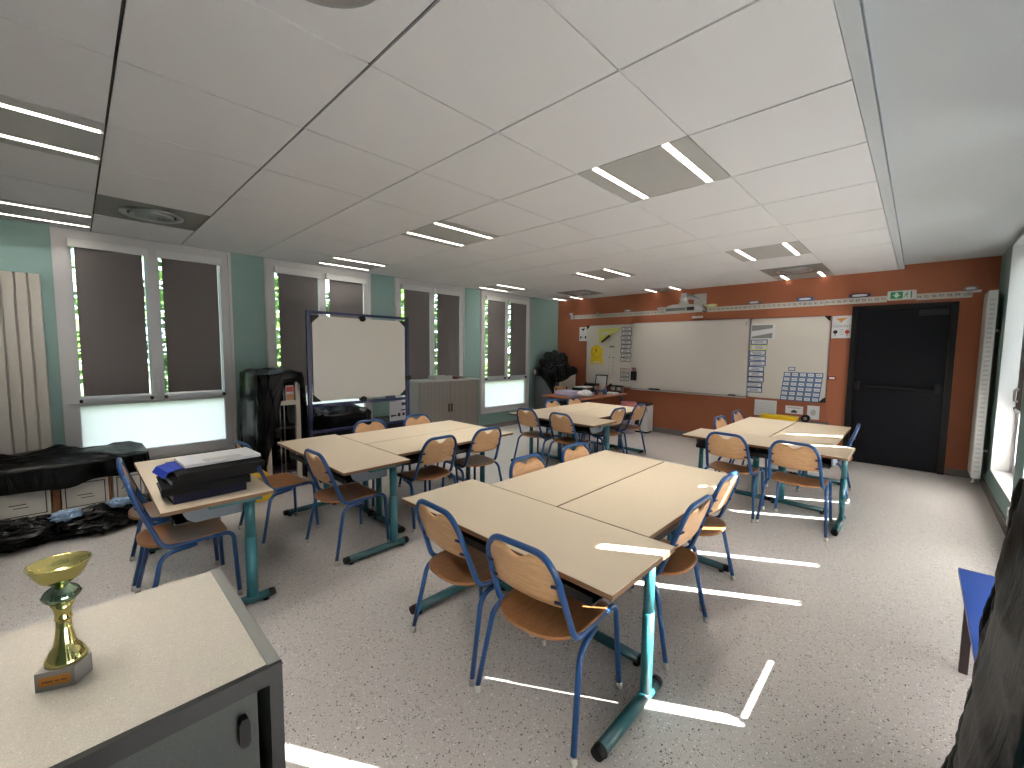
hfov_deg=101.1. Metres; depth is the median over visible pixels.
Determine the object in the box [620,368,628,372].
card
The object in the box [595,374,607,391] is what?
page
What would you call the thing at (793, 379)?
card
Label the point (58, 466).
plastic sheet
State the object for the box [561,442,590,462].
chair
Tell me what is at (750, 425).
school desk
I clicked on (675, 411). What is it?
wall
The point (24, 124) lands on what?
recessed light
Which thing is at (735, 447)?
chair
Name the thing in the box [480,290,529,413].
window
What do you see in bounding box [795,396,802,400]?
card
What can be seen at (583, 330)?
paper notice
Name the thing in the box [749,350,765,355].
card
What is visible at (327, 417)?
plastic sheet
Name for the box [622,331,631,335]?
card
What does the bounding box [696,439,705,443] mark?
tray
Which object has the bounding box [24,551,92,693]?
trophy cup
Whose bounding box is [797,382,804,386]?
card
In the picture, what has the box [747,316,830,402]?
whiteboard
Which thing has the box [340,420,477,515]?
school desk
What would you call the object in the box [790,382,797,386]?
card
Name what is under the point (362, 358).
whiteboard
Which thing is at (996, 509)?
baseboard
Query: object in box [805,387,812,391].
card
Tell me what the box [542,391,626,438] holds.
desk
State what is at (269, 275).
window
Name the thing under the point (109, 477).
folder
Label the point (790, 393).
card
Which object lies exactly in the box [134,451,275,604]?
school desk
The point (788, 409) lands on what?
paper sheet
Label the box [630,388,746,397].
tray
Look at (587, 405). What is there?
school desk
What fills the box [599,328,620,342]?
square
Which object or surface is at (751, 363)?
card
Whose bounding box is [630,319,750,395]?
whiteboard
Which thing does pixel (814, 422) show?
table
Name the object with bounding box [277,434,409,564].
school desk
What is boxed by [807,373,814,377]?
card
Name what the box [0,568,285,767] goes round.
base cabinet
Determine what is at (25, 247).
wall
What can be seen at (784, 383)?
card
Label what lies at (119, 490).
box
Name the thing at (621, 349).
card
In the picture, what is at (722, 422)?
chair
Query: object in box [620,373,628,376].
card
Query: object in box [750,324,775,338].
paper sheet
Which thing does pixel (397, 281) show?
window
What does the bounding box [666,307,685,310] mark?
vent grille
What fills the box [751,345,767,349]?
card
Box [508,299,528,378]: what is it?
roller blind
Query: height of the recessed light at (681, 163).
0.014 m
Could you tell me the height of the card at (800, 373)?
0.068 m
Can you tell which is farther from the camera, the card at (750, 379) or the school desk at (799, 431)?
the card at (750, 379)
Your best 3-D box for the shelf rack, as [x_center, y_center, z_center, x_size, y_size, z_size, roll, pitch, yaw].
[-2.674,0.463,4.708,0.735,1.200,0.340,5,6,44]
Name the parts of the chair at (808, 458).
leg, leg, backrest, frame, seat, leg, leg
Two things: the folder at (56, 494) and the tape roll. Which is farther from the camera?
the tape roll
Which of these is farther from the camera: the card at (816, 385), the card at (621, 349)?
the card at (621, 349)
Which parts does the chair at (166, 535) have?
leg, frame, leg, seat, leg, leg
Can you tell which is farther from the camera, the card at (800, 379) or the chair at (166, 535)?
the card at (800, 379)
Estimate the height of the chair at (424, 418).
0.754 m
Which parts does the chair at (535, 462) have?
backrest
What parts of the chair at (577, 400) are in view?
frame, backrest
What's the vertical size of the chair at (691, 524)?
0.754 m
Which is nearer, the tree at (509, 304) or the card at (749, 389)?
the card at (749, 389)
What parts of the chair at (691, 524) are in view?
leg, seat, frame, backrest, leg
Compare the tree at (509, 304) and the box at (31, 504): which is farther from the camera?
the tree at (509, 304)
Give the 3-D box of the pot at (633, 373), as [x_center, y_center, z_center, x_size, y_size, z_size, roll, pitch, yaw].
[2.279,-0.188,7.890,0.100,0.240,0.045,5,6,44]
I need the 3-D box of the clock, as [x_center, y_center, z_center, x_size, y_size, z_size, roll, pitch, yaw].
[1.704,-0.592,8.477,0.284,0.382,0.020,5,6,44]
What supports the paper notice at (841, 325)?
attached to the wall at (675, 411)
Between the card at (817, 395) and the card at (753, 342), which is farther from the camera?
the card at (753, 342)
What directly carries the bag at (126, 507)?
on the floor
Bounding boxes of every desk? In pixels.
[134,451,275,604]
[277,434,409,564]
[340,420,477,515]
[366,426,512,532]
[402,479,674,761]
[491,450,663,591]
[509,409,616,461]
[535,402,613,459]
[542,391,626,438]
[558,462,732,665]
[565,405,646,452]
[682,428,854,535]
[715,417,795,499]
[767,422,850,513]
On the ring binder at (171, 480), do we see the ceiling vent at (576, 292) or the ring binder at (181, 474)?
the ring binder at (181, 474)
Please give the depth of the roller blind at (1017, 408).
4.04 m
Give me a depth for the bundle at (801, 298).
6.03 m
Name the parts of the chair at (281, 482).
leg, frame, leg, seat, leg, leg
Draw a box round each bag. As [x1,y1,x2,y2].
[0,514,62,552]
[47,502,131,539]
[115,493,151,523]
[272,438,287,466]
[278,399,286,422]
[539,350,568,368]
[577,390,592,396]
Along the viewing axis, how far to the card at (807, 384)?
6.05 m
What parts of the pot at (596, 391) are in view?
pot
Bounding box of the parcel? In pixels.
[555,389,578,396]
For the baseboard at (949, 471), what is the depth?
5.14 m
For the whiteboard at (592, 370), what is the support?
attached to the wall at (675, 411)
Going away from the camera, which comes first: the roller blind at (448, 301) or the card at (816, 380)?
the card at (816, 380)
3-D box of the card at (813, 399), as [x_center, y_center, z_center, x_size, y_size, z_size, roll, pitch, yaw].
[4.325,0.227,6.010,0.094,0.068,0.003,4,6,44]
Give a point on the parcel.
(566, 392)
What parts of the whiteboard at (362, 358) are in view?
knob, knob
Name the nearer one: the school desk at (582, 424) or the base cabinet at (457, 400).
the school desk at (582, 424)
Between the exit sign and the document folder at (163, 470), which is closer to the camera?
the document folder at (163, 470)
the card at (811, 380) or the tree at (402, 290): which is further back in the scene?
the tree at (402, 290)
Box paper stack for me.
[174,447,260,468]
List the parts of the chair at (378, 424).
backrest, frame, leg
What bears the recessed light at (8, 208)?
in the ceiling
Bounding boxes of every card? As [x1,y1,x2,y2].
[285,385,293,400]
[620,348,629,352]
[620,357,629,361]
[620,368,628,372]
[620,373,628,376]
[620,377,628,380]
[621,327,631,330]
[621,336,630,339]
[621,340,631,343]
[621,344,630,348]
[621,353,630,356]
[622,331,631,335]
[747,382,761,387]
[747,387,761,392]
[748,366,763,371]
[748,371,763,376]
[748,377,763,381]
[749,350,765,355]
[749,355,765,360]
[749,361,765,365]
[751,340,767,344]
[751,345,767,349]
[780,395,786,399]
[781,386,788,390]
[781,390,787,395]
[782,381,789,385]
[784,372,790,376]
[787,396,794,400]
[788,391,795,395]
[789,386,796,390]
[790,377,797,381]
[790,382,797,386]
[791,372,798,376]
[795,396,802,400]
[796,391,803,396]
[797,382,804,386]
[797,387,804,391]
[798,377,805,381]
[799,372,806,376]
[803,397,810,401]
[804,392,811,396]
[805,382,812,386]
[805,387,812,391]
[806,377,813,382]
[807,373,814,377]
[811,397,818,402]
[812,392,819,397]
[813,383,821,387]
[813,388,820,392]
[814,378,822,382]
[815,373,822,377]
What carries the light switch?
attached to the wall at (675, 411)
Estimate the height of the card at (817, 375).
0.068 m
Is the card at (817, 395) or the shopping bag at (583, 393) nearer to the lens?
the card at (817, 395)
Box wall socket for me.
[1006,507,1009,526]
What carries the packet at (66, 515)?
on the bag at (15, 534)
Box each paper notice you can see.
[579,327,586,340]
[831,315,851,337]
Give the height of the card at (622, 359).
0.090 m
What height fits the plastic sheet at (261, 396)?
1.228 m
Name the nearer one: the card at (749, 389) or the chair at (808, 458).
the chair at (808, 458)
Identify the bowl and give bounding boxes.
[24,551,91,586]
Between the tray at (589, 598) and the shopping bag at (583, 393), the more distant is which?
the shopping bag at (583, 393)
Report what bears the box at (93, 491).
on the shelf
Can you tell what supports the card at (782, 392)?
attached to the whiteboard at (801, 343)
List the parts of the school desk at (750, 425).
leg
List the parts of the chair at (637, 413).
leg, seat, frame, backrest, leg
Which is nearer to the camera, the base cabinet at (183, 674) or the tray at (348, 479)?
the base cabinet at (183, 674)
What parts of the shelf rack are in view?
post, post, metal rod, metal rod, cross rail, post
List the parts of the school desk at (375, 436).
leg, leg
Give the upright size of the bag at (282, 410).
0.324 m
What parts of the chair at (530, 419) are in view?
leg, backrest, frame, seat, leg, leg, leg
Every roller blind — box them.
[66,238,153,402]
[156,250,225,397]
[273,266,320,386]
[325,273,365,318]
[401,284,431,378]
[434,288,461,375]
[485,296,507,379]
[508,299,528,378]
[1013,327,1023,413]
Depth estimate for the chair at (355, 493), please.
3.03 m
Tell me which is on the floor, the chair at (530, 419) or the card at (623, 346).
the chair at (530, 419)
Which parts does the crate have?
crate lid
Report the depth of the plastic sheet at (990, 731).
1.09 m
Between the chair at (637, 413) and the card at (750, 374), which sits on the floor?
the chair at (637, 413)
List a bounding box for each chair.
[116,457,220,591]
[122,475,242,595]
[235,440,319,547]
[304,448,389,565]
[353,418,411,509]
[389,435,456,532]
[398,413,457,491]
[411,499,534,686]
[441,426,502,486]
[474,533,621,767]
[509,453,545,478]
[513,408,560,462]
[541,399,584,451]
[545,412,595,467]
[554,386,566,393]
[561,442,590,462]
[564,397,604,449]
[581,407,625,453]
[602,403,646,454]
[629,494,711,669]
[667,471,739,611]
[704,431,764,522]
[714,415,767,486]
[728,410,778,481]
[755,440,831,541]
[795,423,859,502]
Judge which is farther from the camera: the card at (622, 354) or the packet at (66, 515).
the card at (622, 354)
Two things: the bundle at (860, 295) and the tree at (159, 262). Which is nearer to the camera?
the bundle at (860, 295)
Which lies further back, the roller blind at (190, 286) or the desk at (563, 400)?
the desk at (563, 400)
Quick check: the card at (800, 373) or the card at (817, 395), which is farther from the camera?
the card at (800, 373)
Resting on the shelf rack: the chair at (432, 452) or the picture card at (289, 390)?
the picture card at (289, 390)
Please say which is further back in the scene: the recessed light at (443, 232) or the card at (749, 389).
the card at (749, 389)
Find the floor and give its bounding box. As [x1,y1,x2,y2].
[0,424,1004,767]
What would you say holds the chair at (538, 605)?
on the floor
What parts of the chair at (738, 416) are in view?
frame, backrest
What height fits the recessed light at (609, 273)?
0.014 m
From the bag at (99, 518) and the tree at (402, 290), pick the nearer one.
the bag at (99, 518)
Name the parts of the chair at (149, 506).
backrest, leg, frame, seat, leg, leg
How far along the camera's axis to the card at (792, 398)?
6.21 m
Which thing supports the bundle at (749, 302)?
on the number line
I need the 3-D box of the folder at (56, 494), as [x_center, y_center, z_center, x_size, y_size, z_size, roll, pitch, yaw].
[-3.786,0.911,3.502,0.320,0.248,0.044,5,6,44]
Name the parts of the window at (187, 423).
frosted pane, handle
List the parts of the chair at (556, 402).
backrest, frame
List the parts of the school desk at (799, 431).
leg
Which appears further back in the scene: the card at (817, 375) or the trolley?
the trolley
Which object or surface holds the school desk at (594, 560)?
on the floor
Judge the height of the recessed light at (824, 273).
0.014 m
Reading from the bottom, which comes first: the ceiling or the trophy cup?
the trophy cup
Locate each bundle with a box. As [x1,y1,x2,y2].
[747,301,760,303]
[796,297,813,300]
[849,293,870,297]
[963,286,977,290]
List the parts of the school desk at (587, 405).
leg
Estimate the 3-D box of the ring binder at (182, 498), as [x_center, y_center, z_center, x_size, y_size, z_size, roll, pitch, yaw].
[-1.732,0.578,2.370,0.300,0.045,0.330,4,6,41]
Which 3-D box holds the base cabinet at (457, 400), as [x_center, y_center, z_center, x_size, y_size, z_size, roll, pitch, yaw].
[-1.098,0.417,6.774,0.410,1.000,1.176,5,6,44]
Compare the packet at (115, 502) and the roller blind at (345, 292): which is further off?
the roller blind at (345, 292)
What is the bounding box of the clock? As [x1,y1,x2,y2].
[590,345,602,363]
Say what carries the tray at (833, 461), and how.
on the school desk at (758, 446)
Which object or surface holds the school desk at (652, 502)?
on the floor
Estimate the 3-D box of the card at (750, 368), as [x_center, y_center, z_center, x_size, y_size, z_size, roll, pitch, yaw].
[3.772,-0.234,6.514,0.228,0.089,0.003,5,6,44]
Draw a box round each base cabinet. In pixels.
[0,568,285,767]
[409,377,479,424]
[534,368,575,408]
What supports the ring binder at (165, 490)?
on the ring binder at (182, 498)
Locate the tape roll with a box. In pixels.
[801,415,809,421]
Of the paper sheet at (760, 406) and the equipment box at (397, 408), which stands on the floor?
the equipment box at (397, 408)
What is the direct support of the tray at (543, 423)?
on the school desk at (582, 424)
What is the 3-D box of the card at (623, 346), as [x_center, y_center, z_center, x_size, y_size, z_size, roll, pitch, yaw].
[2.174,-0.716,8.026,0.212,0.087,0.003,5,6,44]
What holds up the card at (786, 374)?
attached to the whiteboard at (801, 343)
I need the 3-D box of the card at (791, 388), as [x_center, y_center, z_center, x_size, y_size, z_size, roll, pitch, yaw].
[4.128,0.071,6.190,0.094,0.068,0.003,4,5,44]
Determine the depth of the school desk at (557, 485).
2.68 m
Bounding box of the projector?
[664,293,706,313]
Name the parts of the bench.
leg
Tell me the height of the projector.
0.335 m
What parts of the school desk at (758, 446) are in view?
leg, leg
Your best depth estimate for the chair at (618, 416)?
5.42 m
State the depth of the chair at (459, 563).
1.98 m
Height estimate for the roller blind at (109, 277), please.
1.520 m
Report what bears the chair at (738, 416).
on the floor
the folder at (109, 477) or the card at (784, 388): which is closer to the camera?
the folder at (109, 477)
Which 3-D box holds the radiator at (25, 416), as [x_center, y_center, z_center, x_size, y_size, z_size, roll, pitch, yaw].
[-4.473,-0.109,3.519,0.070,1.690,0.790,5,6,44]
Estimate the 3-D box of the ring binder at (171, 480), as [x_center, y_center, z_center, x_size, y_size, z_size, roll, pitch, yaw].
[-1.721,0.493,2.388,0.320,0.038,0.390,4,6,40]
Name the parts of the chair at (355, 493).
leg, backrest, frame, seat, leg, leg, leg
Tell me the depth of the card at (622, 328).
8.00 m
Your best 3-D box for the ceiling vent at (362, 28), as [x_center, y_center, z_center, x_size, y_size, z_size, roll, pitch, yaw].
[-0.533,-1.177,1.131,0.667,0.034,0.667,5,6,44]
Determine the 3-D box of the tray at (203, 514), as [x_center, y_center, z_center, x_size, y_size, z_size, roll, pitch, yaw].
[-1.622,0.680,2.291,0.012,0.097,0.270,5,6,44]
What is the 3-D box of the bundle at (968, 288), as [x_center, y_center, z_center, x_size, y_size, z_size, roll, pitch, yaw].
[5.366,-1.118,4.925,0.120,0.050,0.034,5,6,44]
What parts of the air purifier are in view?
panel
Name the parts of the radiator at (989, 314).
panel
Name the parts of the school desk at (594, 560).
leg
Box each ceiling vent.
[94,194,208,230]
[252,0,434,62]
[557,289,602,295]
[760,263,829,276]
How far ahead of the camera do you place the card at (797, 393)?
6.13 m
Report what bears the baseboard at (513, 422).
attached to the wall at (25, 247)
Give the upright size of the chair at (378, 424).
0.754 m
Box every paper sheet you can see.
[606,344,615,378]
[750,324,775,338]
[754,399,776,414]
[785,405,802,414]
[807,405,819,419]
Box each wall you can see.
[0,218,557,459]
[558,255,1001,474]
[981,230,1023,519]
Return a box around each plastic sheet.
[0,441,149,495]
[239,367,306,476]
[307,404,371,437]
[533,365,577,393]
[941,478,1023,767]
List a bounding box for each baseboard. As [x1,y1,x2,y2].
[481,420,517,426]
[614,424,977,479]
[978,474,1006,534]
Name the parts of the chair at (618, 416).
leg, seat, frame, backrest, leg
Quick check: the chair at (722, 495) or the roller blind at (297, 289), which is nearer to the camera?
the chair at (722, 495)
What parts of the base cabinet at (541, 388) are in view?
panel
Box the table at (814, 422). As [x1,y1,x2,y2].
[757,416,828,424]
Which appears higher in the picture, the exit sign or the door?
the exit sign
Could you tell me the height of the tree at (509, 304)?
4.404 m
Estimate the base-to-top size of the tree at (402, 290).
3.695 m
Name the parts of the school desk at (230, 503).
leg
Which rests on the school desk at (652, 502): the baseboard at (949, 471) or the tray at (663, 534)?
the tray at (663, 534)
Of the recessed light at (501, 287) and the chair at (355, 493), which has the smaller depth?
the chair at (355, 493)
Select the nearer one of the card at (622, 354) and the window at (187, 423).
the window at (187, 423)
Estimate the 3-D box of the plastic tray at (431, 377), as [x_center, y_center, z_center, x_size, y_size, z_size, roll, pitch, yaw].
[-1.126,-0.103,6.626,0.200,0.060,0.320,5,6,44]
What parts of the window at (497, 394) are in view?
frosted pane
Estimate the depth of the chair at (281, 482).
3.34 m
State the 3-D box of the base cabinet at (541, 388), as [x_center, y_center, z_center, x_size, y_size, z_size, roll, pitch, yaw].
[0.873,0.231,8.630,0.664,1.120,0.504,5,6,44]
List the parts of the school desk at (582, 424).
leg, leg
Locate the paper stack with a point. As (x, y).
(196, 460)
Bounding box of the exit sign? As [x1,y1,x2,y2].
[887,290,916,300]
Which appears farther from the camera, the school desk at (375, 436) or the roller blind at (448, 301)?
the roller blind at (448, 301)
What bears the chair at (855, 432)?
on the floor
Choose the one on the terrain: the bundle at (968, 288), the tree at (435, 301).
the tree at (435, 301)
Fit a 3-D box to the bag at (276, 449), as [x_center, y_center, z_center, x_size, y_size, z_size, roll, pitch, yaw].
[-2.678,0.748,4.733,0.500,0.338,0.270,5,6,44]
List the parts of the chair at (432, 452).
leg, seat, frame, backrest, leg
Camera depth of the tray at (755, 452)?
3.71 m
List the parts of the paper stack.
printed panel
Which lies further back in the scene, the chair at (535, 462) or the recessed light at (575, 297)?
the recessed light at (575, 297)
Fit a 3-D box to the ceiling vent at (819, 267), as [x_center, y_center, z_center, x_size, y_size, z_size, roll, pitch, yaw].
[3.686,-1.476,5.492,0.667,0.034,0.667,5,6,44]
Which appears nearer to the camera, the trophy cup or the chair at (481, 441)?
the trophy cup
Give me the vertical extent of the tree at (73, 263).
3.998 m
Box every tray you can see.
[168,513,192,525]
[183,503,242,521]
[290,453,355,484]
[350,469,386,482]
[403,443,469,464]
[428,375,452,379]
[461,530,602,606]
[539,419,590,433]
[572,386,594,391]
[589,427,602,433]
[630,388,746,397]
[653,504,702,540]
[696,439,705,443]
[696,443,830,468]
[831,459,836,466]
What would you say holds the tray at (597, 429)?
on the school desk at (582, 424)
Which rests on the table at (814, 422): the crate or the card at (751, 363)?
the crate
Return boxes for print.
[286,386,292,399]
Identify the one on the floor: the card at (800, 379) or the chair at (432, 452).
the chair at (432, 452)
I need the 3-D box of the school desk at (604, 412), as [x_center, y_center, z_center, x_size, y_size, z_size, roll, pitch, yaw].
[1.312,0.693,5.781,0.503,0.655,1.290,5,6,44]
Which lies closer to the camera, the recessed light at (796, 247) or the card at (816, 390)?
the recessed light at (796, 247)
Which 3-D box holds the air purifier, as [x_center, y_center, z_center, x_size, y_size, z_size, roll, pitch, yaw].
[2.406,0.616,7.701,0.266,0.530,0.242,5,6,44]
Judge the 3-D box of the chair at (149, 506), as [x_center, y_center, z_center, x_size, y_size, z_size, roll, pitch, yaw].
[-2.287,0.840,2.808,0.482,0.754,0.515,-4,6,-43]
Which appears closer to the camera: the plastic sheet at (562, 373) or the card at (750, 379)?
the card at (750, 379)
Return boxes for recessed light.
[0,94,104,164]
[0,198,91,229]
[315,256,387,270]
[400,219,499,247]
[478,284,527,291]
[551,296,586,300]
[571,268,634,279]
[578,135,729,201]
[640,286,684,292]
[725,240,810,261]
[773,271,834,280]
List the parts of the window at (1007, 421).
handle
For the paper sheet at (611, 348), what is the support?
attached to the whiteboard at (592, 370)
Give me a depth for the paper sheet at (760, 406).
6.48 m
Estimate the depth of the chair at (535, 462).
2.84 m
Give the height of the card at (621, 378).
0.084 m
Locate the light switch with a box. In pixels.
[828,376,835,379]
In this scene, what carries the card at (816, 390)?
attached to the whiteboard at (801, 343)
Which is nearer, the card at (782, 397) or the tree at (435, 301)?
the card at (782, 397)
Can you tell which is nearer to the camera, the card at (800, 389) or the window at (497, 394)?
the card at (800, 389)
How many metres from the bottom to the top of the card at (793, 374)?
0.068 m
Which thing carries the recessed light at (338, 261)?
in the ceiling
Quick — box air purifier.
[635,402,652,432]
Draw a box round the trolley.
[621,401,636,433]
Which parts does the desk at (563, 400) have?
leg frame, modesty panel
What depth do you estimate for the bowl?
0.66 m
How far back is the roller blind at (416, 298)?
6.59 m
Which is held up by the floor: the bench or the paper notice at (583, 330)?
the bench
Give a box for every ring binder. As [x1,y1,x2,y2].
[156,474,250,497]
[160,467,256,488]
[166,457,264,479]
[167,483,246,504]
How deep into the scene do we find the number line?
6.11 m
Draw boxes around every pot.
[594,385,598,394]
[603,385,606,394]
[630,368,636,380]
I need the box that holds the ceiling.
[0,0,1023,300]
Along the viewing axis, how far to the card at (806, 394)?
6.06 m
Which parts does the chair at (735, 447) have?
backrest, frame, seat, leg, leg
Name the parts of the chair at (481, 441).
leg, leg, seat, frame, leg, backrest, leg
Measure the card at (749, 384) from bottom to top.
0.080 m
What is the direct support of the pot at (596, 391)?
on the desk at (563, 400)
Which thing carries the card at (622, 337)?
attached to the whiteboard at (592, 370)
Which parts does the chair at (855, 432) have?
leg, frame, leg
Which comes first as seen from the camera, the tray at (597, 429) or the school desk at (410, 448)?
the school desk at (410, 448)
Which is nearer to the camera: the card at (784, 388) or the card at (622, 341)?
the card at (784, 388)
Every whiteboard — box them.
[305,310,410,482]
[586,324,631,387]
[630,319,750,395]
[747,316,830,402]
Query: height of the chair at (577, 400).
0.754 m
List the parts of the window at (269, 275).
frosted pane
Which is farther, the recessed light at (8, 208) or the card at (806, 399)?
the card at (806, 399)
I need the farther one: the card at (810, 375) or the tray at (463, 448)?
the card at (810, 375)
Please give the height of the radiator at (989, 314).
2.104 m
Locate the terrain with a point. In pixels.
(80, 365)
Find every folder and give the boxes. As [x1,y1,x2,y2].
[52,489,61,512]
[108,476,112,499]
[152,462,184,478]
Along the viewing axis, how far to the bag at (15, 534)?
3.02 m
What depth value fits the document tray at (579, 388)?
7.88 m
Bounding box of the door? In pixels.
[842,301,959,474]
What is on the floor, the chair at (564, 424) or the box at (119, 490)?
the chair at (564, 424)
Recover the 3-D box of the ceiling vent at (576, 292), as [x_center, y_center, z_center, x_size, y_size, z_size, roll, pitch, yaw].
[1.257,-1.685,7.826,0.667,0.034,0.667,5,6,44]
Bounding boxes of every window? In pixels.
[50,226,237,458]
[263,258,372,422]
[394,277,464,400]
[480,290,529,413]
[990,233,1023,502]
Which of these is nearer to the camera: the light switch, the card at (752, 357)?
the light switch
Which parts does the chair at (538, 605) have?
leg, backrest, frame, seat, leg, leg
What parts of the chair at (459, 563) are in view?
leg, backrest, frame, seat, leg, leg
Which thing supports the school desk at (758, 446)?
on the floor
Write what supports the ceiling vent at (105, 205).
in the ceiling
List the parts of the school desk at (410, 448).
leg, leg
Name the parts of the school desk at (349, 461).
leg, leg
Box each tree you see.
[71,247,82,396]
[142,256,280,392]
[326,289,403,320]
[434,293,508,375]
[508,303,510,373]
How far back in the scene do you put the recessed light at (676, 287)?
7.26 m
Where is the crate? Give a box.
[760,413,798,421]
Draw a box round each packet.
[47,507,82,522]
[105,496,131,507]
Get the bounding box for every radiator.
[0,271,52,454]
[968,290,999,483]
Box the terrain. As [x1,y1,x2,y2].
[79,361,509,395]
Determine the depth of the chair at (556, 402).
6.14 m
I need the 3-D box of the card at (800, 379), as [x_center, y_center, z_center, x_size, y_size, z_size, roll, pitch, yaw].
[4.208,-0.062,6.104,0.094,0.068,0.003,3,5,44]
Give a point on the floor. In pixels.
(842, 651)
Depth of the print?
4.50 m
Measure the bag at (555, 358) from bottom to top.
0.387 m
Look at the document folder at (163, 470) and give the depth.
2.26 m
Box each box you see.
[0,490,52,520]
[61,477,109,509]
[112,472,144,497]
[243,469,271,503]
[375,401,405,428]
[609,385,623,392]
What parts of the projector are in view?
arm, wall plate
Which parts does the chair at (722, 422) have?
frame, backrest, leg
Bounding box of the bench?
[958,568,994,675]
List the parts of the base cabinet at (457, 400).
shutter door, shutter door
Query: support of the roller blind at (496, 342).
attached to the window at (497, 394)
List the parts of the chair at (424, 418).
leg, frame, backrest, leg, leg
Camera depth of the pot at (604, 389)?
7.49 m
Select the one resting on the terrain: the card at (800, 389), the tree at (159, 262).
the tree at (159, 262)
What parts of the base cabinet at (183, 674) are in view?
door, handle, panel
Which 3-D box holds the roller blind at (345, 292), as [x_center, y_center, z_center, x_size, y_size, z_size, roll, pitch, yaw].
[-2.259,-0.705,5.772,0.053,1.520,0.550,5,6,44]
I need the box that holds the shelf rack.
[264,374,302,477]
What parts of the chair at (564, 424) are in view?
leg, backrest, frame, seat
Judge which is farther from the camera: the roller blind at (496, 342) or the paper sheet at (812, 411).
the roller blind at (496, 342)
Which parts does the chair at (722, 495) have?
leg, seat, frame, backrest, leg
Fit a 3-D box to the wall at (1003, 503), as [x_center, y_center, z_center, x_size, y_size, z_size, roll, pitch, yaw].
[2.175,-0.063,1.194,0.260,2.900,9.940,5,6,44]
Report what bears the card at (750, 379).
attached to the whiteboard at (801, 343)
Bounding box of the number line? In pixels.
[571,289,981,318]
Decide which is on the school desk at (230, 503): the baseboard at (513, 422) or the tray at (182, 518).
the tray at (182, 518)

